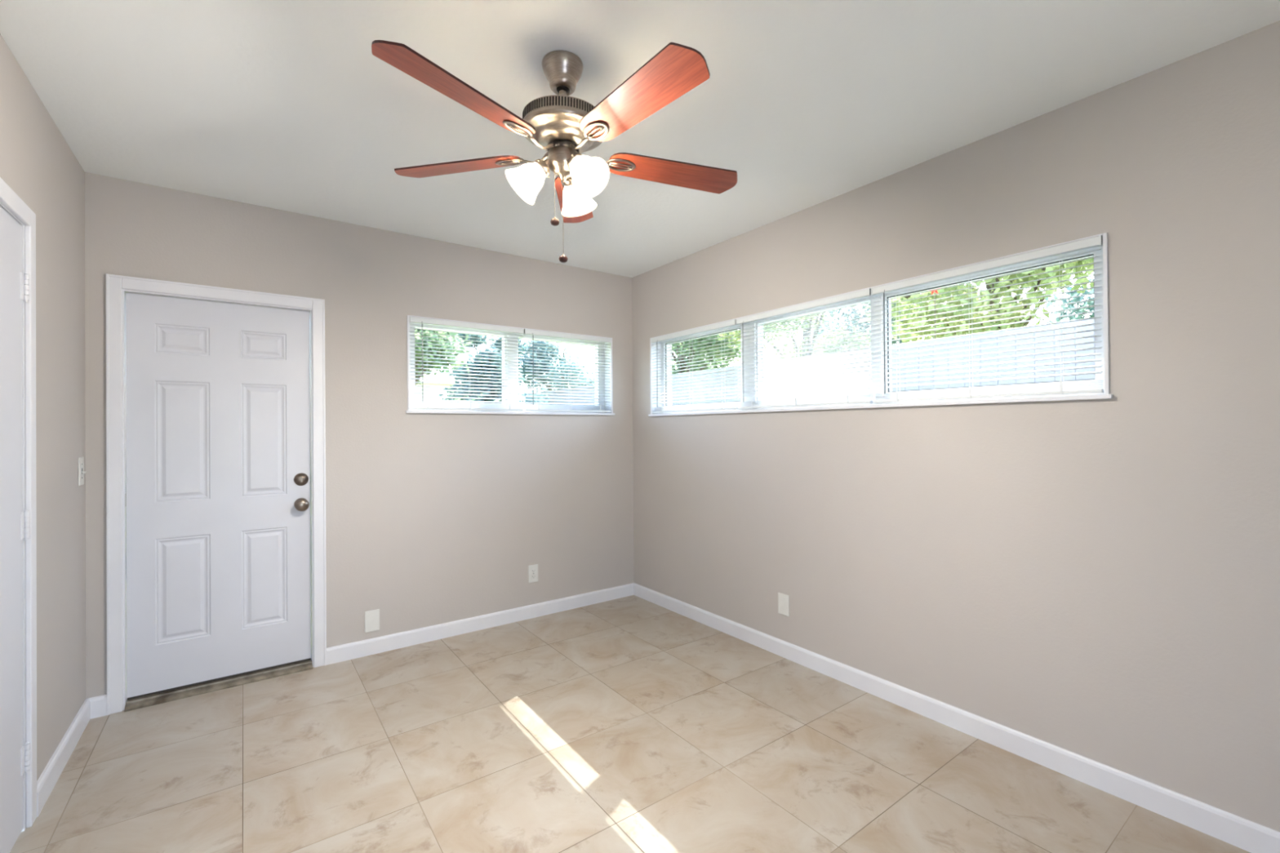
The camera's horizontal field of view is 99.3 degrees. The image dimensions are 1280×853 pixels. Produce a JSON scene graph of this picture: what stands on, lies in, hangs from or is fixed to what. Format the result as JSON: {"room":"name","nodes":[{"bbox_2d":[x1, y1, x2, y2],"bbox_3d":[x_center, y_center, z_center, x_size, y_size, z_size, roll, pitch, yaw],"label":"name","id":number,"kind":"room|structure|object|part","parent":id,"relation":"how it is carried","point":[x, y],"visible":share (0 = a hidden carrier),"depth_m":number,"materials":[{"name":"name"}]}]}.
{"room":"empty room","nodes":[
{"label":"empty room","id":0,"kind":"room"},
{"bbox_2d":[0,34,85,781],"bbox_3d":[-1.201,0.062,0.509,0.200,2.440,5.000,0,0,-36],"label":"wall","id":1,"kind":"structure","parent":0,"point":[37,163],"depth_m":2.04,"materials":[{"name":"paint"}]},
{"bbox_2d":[0,206,30,852],"bbox_3d":[-1.760,0.317,1.425,0.050,1.925,0.787,0,0,-36],"label":"door","id":2,"kind":"structure","parent":1,"relation":"in","point":[15,757],"depth_m":1.65,"materials":[{"name":"paint"}]},
{"bbox_2d":[0,177,36,831],"bbox_3d":[-1.789,0.290,1.396,0.134,2.003,0.920,0,0,-36],"label":"door frame","id":3,"kind":"structure","parent":1,"relation":"attached to","point":[10,201],"depth_m":1.76,"materials":[{"name":"paint"}]},
{"bbox_2d":[36,698,90,817],"bbox_3d":[-2.232,1.253,2.112,0.016,0.090,0.775,0,0,-36],"label":"baseboard","id":4,"kind":"structure","parent":1,"relation":"attached to","point":[50,775],"depth_m":2.04,"materials":[{"name":"paint"}]},
{"bbox_2d":[77,456,85,485],"bbox_3d":[-2.409,0.192,2.352,0.018,0.122,0.078,0,0,-36],"label":"light switch","id":5,"kind":"object","parent":1,"relation":"attached to","point":[81,460],"visible":1,"depth_m":2.34,"materials":[{"name":"white plastic"}]},
{"bbox_2d":[84,172,634,698],"bbox_3d":[-1.243,0.077,3.449,3.197,2.440,0.200,0,0,-36],"label":"wall","id":6,"kind":"structure","parent":0,"point":[432,519],"depth_m":3.21,"materials":[{"name":"paint"}]},
{"bbox_2d":[86,693,106,719],"bbox_3d":[-2.434,1.256,2.435,0.070,0.090,0.016,0,0,-36],"label":"baseboard","id":7,"kind":"structure","parent":6,"relation":"attached to","point":[98,704],"depth_m":2.43,"materials":[{"name":"paint"}]},
{"bbox_2d":[106,274,326,715],"bbox_3d":[-2.103,0.305,2.765,0.861,1.991,0.148,0,0,-36],"label":"door frame","id":8,"kind":"structure","parent":6,"relation":"attached to","point":[117,286],"depth_m":2.53,"materials":[{"name":"paint"}]},
{"bbox_2d":[125,293,311,699],"bbox_3d":[-2.085,0.322,2.729,0.741,1.893,0.111,0,0,-36],"label":"door","id":9,"kind":"structure","parent":6,"relation":"in","point":[219,520],"depth_m":2.72,"materials":[{"name":"paint"}]},
{"bbox_3d":[-1.807,0.418,2.905,0.066,0.066,0.069,0,0,-36],"label":"knob","id":10,"kind":"part","parent":9,"relation":"part of","materials":[{"name":"silver metal"}]},
{"bbox_2d":[364,608,379,632],"bbox_3d":[-1.528,1.109,3.102,0.076,0.120,0.008,0,0,-36],"label":"blank wall plate","id":11,"kind":"object","parent":6,"relation":"attached to","point":[371,617],"visible":1,"depth_m":3.10,"materials":[{"name":"white plastic"}]},
{"bbox_2d":[326,582,633,665],"bbox_3d":[-0.876,1.251,3.573,2.066,0.088,0.013,0,0,-36],"label":"baseboard","id":12,"kind":"structure","parent":6,"relation":"attached to","point":[344,652],"depth_m":3.41,"materials":[{"name":"paint"}]},
{"bbox_2d":[405,315,614,415],"bbox_3d":[-0.829,-0.372,3.702,1.472,0.582,0.157,0,0,-36],"label":"window","id":13,"kind":"structure","parent":6,"relation":"in","point":[416,404],"depth_m":3.69,"materials":[{"name":"plastic"}]},
{"bbox_2d":[408,315,524,411],"bbox_3d":[-1.079,-0.379,3.450,0.724,0.554,0.041,0,0,-36],"label":"window blind","id":14,"kind":"object","parent":13,"relation":"attached to","point":[433,406],"visible":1,"depth_m":3.43,"materials":[{"name":"plastic"}]},
{"bbox_3d":[-1.292,-0.364,3.299,0.008,0.525,0.029,0,0,-36],"label":"ladder cord","id":15,"kind":"part","parent":14,"relation":"part of","materials":[{"name":"fabric"}]},
{"bbox_3d":[-1.079,-0.109,3.452,0.718,0.014,0.024,0,0,-36],"label":"rail","id":16,"kind":"part","parent":14,"relation":"part of","materials":[{"name":"plastic"}]},
{"bbox_3d":[-1.081,-0.365,3.453,0.008,0.525,0.029,0,0,-36],"label":"ladder cord","id":17,"kind":"part","parent":14,"relation":"part of","materials":[{"name":"fabric"}]},
{"bbox_3d":[-0.870,-0.365,3.606,0.008,0.525,0.029,0,0,-36],"label":"ladder cord","id":18,"kind":"part","parent":14,"relation":"part of","materials":[{"name":"fabric"}]},
{"bbox_3d":[-0.812,-0.089,3.680,1.472,0.016,0.107,0,0,-36],"label":"sill","id":19,"kind":"part","parent":13,"relation":"part of","materials":[{"name":"paint"}]},
{"bbox_2d":[523,328,611,412],"bbox_3d":[-0.500,-0.381,3.873,0.690,0.554,0.041,0,0,-36],"label":"window blind","id":20,"kind":"object","parent":13,"relation":"attached to","point":[566,409],"visible":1,"depth_m":3.85,"materials":[{"name":"plastic"}]},
{"bbox_3d":[-0.702,-0.366,3.729,0.008,0.525,0.029,0,0,-36],"label":"ladder cord","id":21,"kind":"part","parent":20,"relation":"part of","materials":[{"name":"fabric"}]},
{"bbox_3d":[-0.500,-0.111,3.874,0.684,0.014,0.024,0,0,-36],"label":"rail","id":22,"kind":"part","parent":20,"relation":"part of","materials":[{"name":"plastic"}]},
{"bbox_3d":[-0.502,-0.367,3.875,0.008,0.525,0.029,0,0,-36],"label":"ladder cord","id":23,"kind":"part","parent":20,"relation":"part of","materials":[{"name":"fabric"}]},
{"bbox_3d":[-0.301,-0.367,4.022,0.008,0.525,0.029,0,0,-36],"label":"ladder cord","id":24,"kind":"part","parent":20,"relation":"part of","materials":[{"name":"fabric"}]},
{"bbox_2d":[528,564,537,582],"bbox_3d":[-0.724,0.998,3.690,0.070,0.118,0.008,0,0,-36],"label":"wall outlet","id":25,"kind":"object","parent":6,"relation":"attached to","point":[532,569],"visible":1,"depth_m":3.69,"materials":[{"name":"white plastic"}]},
{"bbox_2d":[9,595,1250,852],"bbox_3d":[0.159,1.337,1.364,3.397,0.120,5.200,0,0,-36],"label":"floor","id":26,"kind":"structure","parent":0,"point":[629,724],"depth_m":2.04,"materials":[{"name":"beige tile"}]},
{"bbox_2d":[124,658,312,711],"bbox_3d":[-2.095,1.285,2.755,0.739,0.030,0.147,0,0,-36],"label":"threshold","id":27,"kind":"object","parent":26,"relation":"on","point":[199,689],"visible":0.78,"depth_m":2.69,"materials":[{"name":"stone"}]},
{"bbox_2d":[0,0,1279,277],"bbox_3d":[0.140,-1.223,1.377,3.397,0.120,5.200,0,0,-36],"label":"ceiling","id":28,"kind":"structure","parent":0,"point":[288,105],"depth_m":1.86,"materials":[{"name":"paint"}]},
{"bbox_2d":[371,40,737,262],"bbox_3d":[-0.212,-0.842,1.700,1.192,0.634,1.150,0,0,-36],"label":"ceiling fan","id":29,"kind":"object","parent":28,"relation":"hanging from","point":[565,126],"visible":1,"depth_m":1.65,"materials":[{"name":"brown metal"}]},
{"bbox_3d":[-0.463,-0.867,1.416,0.129,0.006,0.474,16,10,33],"label":"blade","id":30,"kind":"part","parent":29,"relation":"part of","materials":[{"name":"brown wood"}]},
{"bbox_3d":[-0.617,-0.880,1.844,0.474,0.006,0.129,1,14,16],"label":"blade","id":31,"kind":"part","parent":29,"relation":"part of","materials":[{"name":"brown wood"}]},
{"bbox_3d":[-0.362,-0.767,1.710,0.128,0.129,0.122,0,0,-36],"label":"lamp shade","id":32,"kind":"part","parent":29,"relation":"part of","materials":[{"name":"white glass"}]},
{"bbox_3d":[-0.306,-0.819,1.723,0.067,0.060,0.058,0,0,-36],"label":"lamp arm","id":33,"kind":"part","parent":29,"relation":"part of","materials":[{"name":"silver metal"}]},
{"bbox_3d":[-0.272,-0.735,1.736,0.003,0.145,0.002,0,0,-36],"label":"pull chain","id":34,"kind":"part","parent":29,"relation":"part of","materials":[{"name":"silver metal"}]},
{"bbox_3d":[-0.271,-0.655,1.735,0.029,0.027,0.029,0,0,-36],"label":"pull knob","id":35,"kind":"part","parent":29,"relation":"part of","materials":[{"name":"brown wood"}]},
{"bbox_3d":[-0.245,-0.664,1.735,0.003,0.239,0.002,0,0,-36],"label":"pull chain","id":36,"kind":"part","parent":29,"relation":"part of","materials":[{"name":"silver metal"}]},
{"bbox_3d":[-0.245,-0.537,1.735,0.029,0.027,0.029,0,0,-36],"label":"pull knob","id":37,"kind":"part","parent":29,"relation":"part of","materials":[{"name":"brown wood"}]},
{"bbox_3d":[-0.229,-0.820,1.800,0.064,0.060,0.060,0,0,-36],"label":"lamp arm","id":38,"kind":"part","parent":29,"relation":"part of","materials":[{"name":"silver metal"}]},
{"bbox_3d":[-0.257,-0.882,2.123,0.129,0.006,0.474,-11,2,-1],"label":"blade","id":39,"kind":"part","parent":29,"relation":"part of","materials":[{"name":"brown wood"}]},
{"bbox_3d":[-0.200,-0.820,1.694,0.058,0.060,0.068,0,0,-36],"label":"lamp arm","id":40,"kind":"part","parent":29,"relation":"part of","materials":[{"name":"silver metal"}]},
{"bbox_3d":[-0.215,-0.768,1.859,0.125,0.129,0.120,0,0,-36],"label":"lamp shade","id":41,"kind":"part","parent":29,"relation":"part of","materials":[{"name":"white glass"}]},
{"bbox_3d":[-0.186,-0.804,1.679,0.027,0.038,0.037,0,0,-36],"label":"bulb","id":42,"kind":"part","parent":29,"relation":"part of","materials":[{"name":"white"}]},
{"bbox_3d":[-0.159,-0.769,1.655,0.125,0.129,0.129,0,0,-36],"label":"lamp shade","id":43,"kind":"part","parent":29,"relation":"part of","materials":[{"name":"white glass"}]},
{"bbox_3d":[-0.007,-0.860,1.431,0.129,0.006,0.474,15,-7,-37],"label":"blade","id":44,"kind":"part","parent":29,"relation":"part of","materials":[{"name":"brown wood"}]},
{"bbox_3d":[0.119,-0.870,1.868,0.474,0.006,0.129,0,-10,-20],"label":"blade","id":45,"kind":"part","parent":29,"relation":"part of","materials":[{"name":"brown wood"}]},
{"bbox_2d":[631,20,1279,831],"bbox_3d":[1.441,0.052,2.313,0.200,2.440,4.800,0,0,-36],"label":"wall","id":46,"kind":"structure","parent":0,"point":[1098,580],"depth_m":1.99,"materials":[{"name":"paint"}]},
{"bbox_2d":[777,592,789,616],"bbox_3d":[0.798,0.989,3.022,0.008,0.116,0.074,0,0,-36],"label":"blank wall plate","id":47,"kind":"object","parent":46,"relation":"attached to","point":[783,599],"visible":1,"depth_m":3.02,"materials":[{"name":"white plastic"}]},
{"bbox_2d":[648,232,1112,416],"bbox_3d":[0.900,-0.373,2.979,0.157,0.577,2.641,0,0,-36],"label":"window","id":48,"kind":"structure","parent":46,"relation":"in","point":[1104,375],"depth_m":2.63,"materials":[{"name":"plastic"}]},
{"bbox_2d":[650,319,738,413],"bbox_3d":[0.340,-0.374,3.651,0.041,0.549,0.844,0,0,-36],"label":"window blind","id":49,"kind":"object","parent":48,"relation":"attached to","point":[715,406],"visible":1,"depth_m":3.61,"materials":[{"name":"plastic"}]},
{"bbox_3d":[0.164,-0.357,3.898,0.029,0.520,0.008,0,0,-36],"label":"ladder cord","id":50,"kind":"part","parent":49,"relation":"part of","materials":[{"name":"fabric"}]},
{"bbox_3d":[0.343,-0.360,3.652,0.029,0.520,0.008,0,0,-36],"label":"ladder cord","id":51,"kind":"part","parent":49,"relation":"part of","materials":[{"name":"fabric"}]},
{"bbox_3d":[0.345,-0.107,3.651,0.024,0.014,0.838,0,0,-36],"label":"rail","id":52,"kind":"part","parent":49,"relation":"part of","materials":[{"name":"plastic"}]},
{"bbox_3d":[0.522,-0.362,3.407,0.029,0.520,0.008,0,0,-36],"label":"ladder cord","id":53,"kind":"part","parent":49,"relation":"part of","materials":[{"name":"fabric"}]},
{"bbox_2d":[735,288,873,409],"bbox_3d":[0.850,-0.381,2.951,0.041,0.549,0.871,0,0,-36],"label":"window blind","id":54,"kind":"object","parent":48,"relation":"attached to","point":[865,293],"visible":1,"depth_m":2.88,"materials":[{"name":"plastic"}]},
{"bbox_3d":[0.668,-0.364,3.206,0.029,0.520,0.008,0,0,-36],"label":"ladder cord","id":55,"kind":"part","parent":54,"relation":"part of","materials":[{"name":"fabric"}]},
{"bbox_3d":[0.853,-0.367,2.953,0.029,0.520,0.008,0,0,-36],"label":"ladder cord","id":56,"kind":"part","parent":54,"relation":"part of","materials":[{"name":"fabric"}]},
{"bbox_3d":[0.855,-0.114,2.952,0.024,0.014,0.865,0,0,-36],"label":"rail","id":57,"kind":"part","parent":54,"relation":"part of","materials":[{"name":"plastic"}]},
{"bbox_3d":[1.038,-0.369,2.700,0.029,0.520,0.008,0,0,-36],"label":"ladder cord","id":58,"kind":"part","parent":54,"relation":"part of","materials":[{"name":"fabric"}]},
{"bbox_3d":[0.881,-0.093,2.962,0.107,0.016,2.641,0,0,-36],"label":"sill","id":59,"kind":"part","parent":48,"relation":"part of","materials":[{"name":"paint"}]},
{"bbox_2d":[929,288,938,338],"bbox_3d":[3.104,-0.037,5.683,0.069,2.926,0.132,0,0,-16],"label":"blind wand","id":60,"kind":"object","parent":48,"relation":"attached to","point":[935,291],"visible":0.2,"depth_m":5.69,"materials":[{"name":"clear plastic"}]},
{"bbox_2d":[871,235,1103,403],"bbox_3d":[1.365,-0.388,2.246,0.041,0.549,0.859,0,0,-36],"label":"window blind","id":61,"kind":"object","parent":48,"relation":"attached to","point":[1096,242],"visible":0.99,"depth_m":2.17,"materials":[{"name":"plastic"}]},
{"bbox_3d":[1.185,-0.371,2.498,0.029,0.520,0.008,0,0,-36],"label":"ladder cord","id":62,"kind":"part","parent":61,"relation":"part of","materials":[{"name":"fabric"}]},
{"bbox_3d":[1.367,-0.374,2.248,0.029,0.520,0.008,0,0,-36],"label":"ladder cord","id":63,"kind":"part","parent":61,"relation":"part of","materials":[{"name":"fabric"}]},
{"bbox_3d":[1.369,-0.121,2.247,0.024,0.014,0.853,0,0,-36],"label":"rail","id":64,"kind":"part","parent":61,"relation":"part of","materials":[{"name":"plastic"}]},
{"bbox_3d":[1.550,-0.376,1.998,0.029,0.520,0.008,0,0,-36],"label":"ladder cord","id":65,"kind":"part","parent":61,"relation":"part of","materials":[{"name":"fabric"}]},
{"bbox_2d":[633,582,1279,852],"bbox_3d":[1.363,1.228,2.244,0.013,0.088,4.800,0,0,-36],"label":"baseboard","id":66,"kind":"structure","parent":46,"relation":"attached to","point":[1251,837],"depth_m":2.09,"materials":[{"name":"paint"}]},
{"label":"outside","id":67,"kind":"structure","parent":0,"visible":0},
{"bbox_3d":[-0.971,1.526,9.698,55.000,0.100,60.000,0,0,-36],"label":"ground","id":68,"kind":"structure","parent":67,"visible":0},
{"bbox_2d":[415,369,463,402],"bbox_3d":[-8.691,-0.276,18.320,5.700,3.700,6.000,0,0,-36],"label":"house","id":69,"kind":"structure","parent":68,"relation":"on","point":[437,374],"depth_m":16.88,"materials":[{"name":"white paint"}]},
{"bbox_2d":[414,328,472,385],"bbox_3d":[-3.879,-0.816,8.612,2.322,4.620,2.313,0,0,-36],"label":"leafy tree","id":70,"kind":"object","parent":68,"relation":"on","point":[415,330],"visible":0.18,"depth_m":8.32,"materials":[{"name":"green plant"}]},
{"bbox_2d":[454,393,499,403],"bbox_3d":[-2.495,0.506,8.005,1.546,1.960,1.184,0,0,-36],"label":"shrub","id":71,"kind":"object","parent":68,"relation":"on","point":[458,399],"visible":0.02,"depth_m":7.84,"materials":[{"name":"green plant"}]},
{"bbox_2d":[437,333,527,403],"bbox_3d":[-3.587,-0.459,12.229,2.109,3.939,2.157,0,0,-36],"label":"leafy tree","id":72,"kind":"object","parent":68,"relation":"on","point":[460,334],"visible":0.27,"depth_m":11.64,"materials":[{"name":"green plant"}]},
{"bbox_2d":[518,382,555,404],"bbox_3d":[-1.964,0.348,9.282,1.524,2.284,1.232,0,0,-36],"label":"shrub","id":73,"kind":"object","parent":68,"relation":"on","point":[524,394],"visible":0.03,"depth_m":9.26,"materials":[{"name":"green plant"}]},
{"bbox_2d":[518,340,595,392],"bbox_3d":[-2.243,-0.639,16.658,2.957,4.320,3.474,-1,0,29],"label":"leafy tree","id":74,"kind":"object","parent":68,"relation":"on","point":[523,366],"visible":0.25,"depth_m":15.94,"materials":[{"name":"green plant"}]},
{"bbox_2d":[671,331,740,373],"bbox_3d":[1.054,-1.094,12.701,3.347,5.144,3.481,0,0,-40],"label":"leafy tree","id":75,"kind":"object","parent":68,"relation":"on","point":[736,346],"visible":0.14,"depth_m":11.98,"materials":[{"name":"green plant"}]},
{"bbox_2d":[671,333,740,370],"bbox_3d":[1.609,-1.493,17.243,3.361,5.977,3.932,-1,0,33],"label":"leafy tree","id":76,"kind":"object","parent":68,"relation":"on","point":[739,334],"visible":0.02,"depth_m":17.24,"materials":[{"name":"green plant"}]},
{"bbox_2d":[717,311,871,360],"bbox_3d":[3.051,-1.205,9.863,2.918,5.309,3.817,0,0,-36],"label":"leafy tree","id":77,"kind":"object","parent":68,"relation":"on","point":[736,335],"visible":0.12,"depth_m":9.63,"materials":[{"name":"green plant"}]},
{"bbox_2d":[524,319,1094,405],"bbox_3d":[2.537,0.282,6.156,0.120,2.300,18.122,0,0,-36],"label":"fence","id":78,"kind":"object","parent":68,"relation":"on","point":[1090,321],"visible":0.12,"depth_m":5.56,"materials":[{"name":"white paint"}]},
{"bbox_2d":[812,282,966,347],"bbox_3d":[5.937,-1.987,12.364,4.299,6.854,3.949,-1,0,23],"label":"leafy tree","id":79,"kind":"object","parent":68,"relation":"on","point":[852,308],"visible":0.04,"depth_m":12.34,"materials":[{"name":"green plant"}]},
{"bbox_2d":[857,256,1093,344],"bbox_3d":[4.530,-1.163,6.663,3.232,5.171,3.295,0,0,-33],"label":"leafy tree","id":80,"kind":"object","parent":68,"relation":"on","point":[1088,260],"visible":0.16,"depth_m":6.33,"materials":[{"name":"green plant"}]},
{"bbox_2d":[1038,275,1093,323],"bbox_3d":[8.102,-1.937,8.252,3.805,6.682,3.065,0,0,14],"label":"leafy tree","id":81,"kind":"object","parent":68,"relation":"on","point":[1074,293],"visible":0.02,"depth_m":8.40,"materials":[{"name":"green plant"}]}
]}

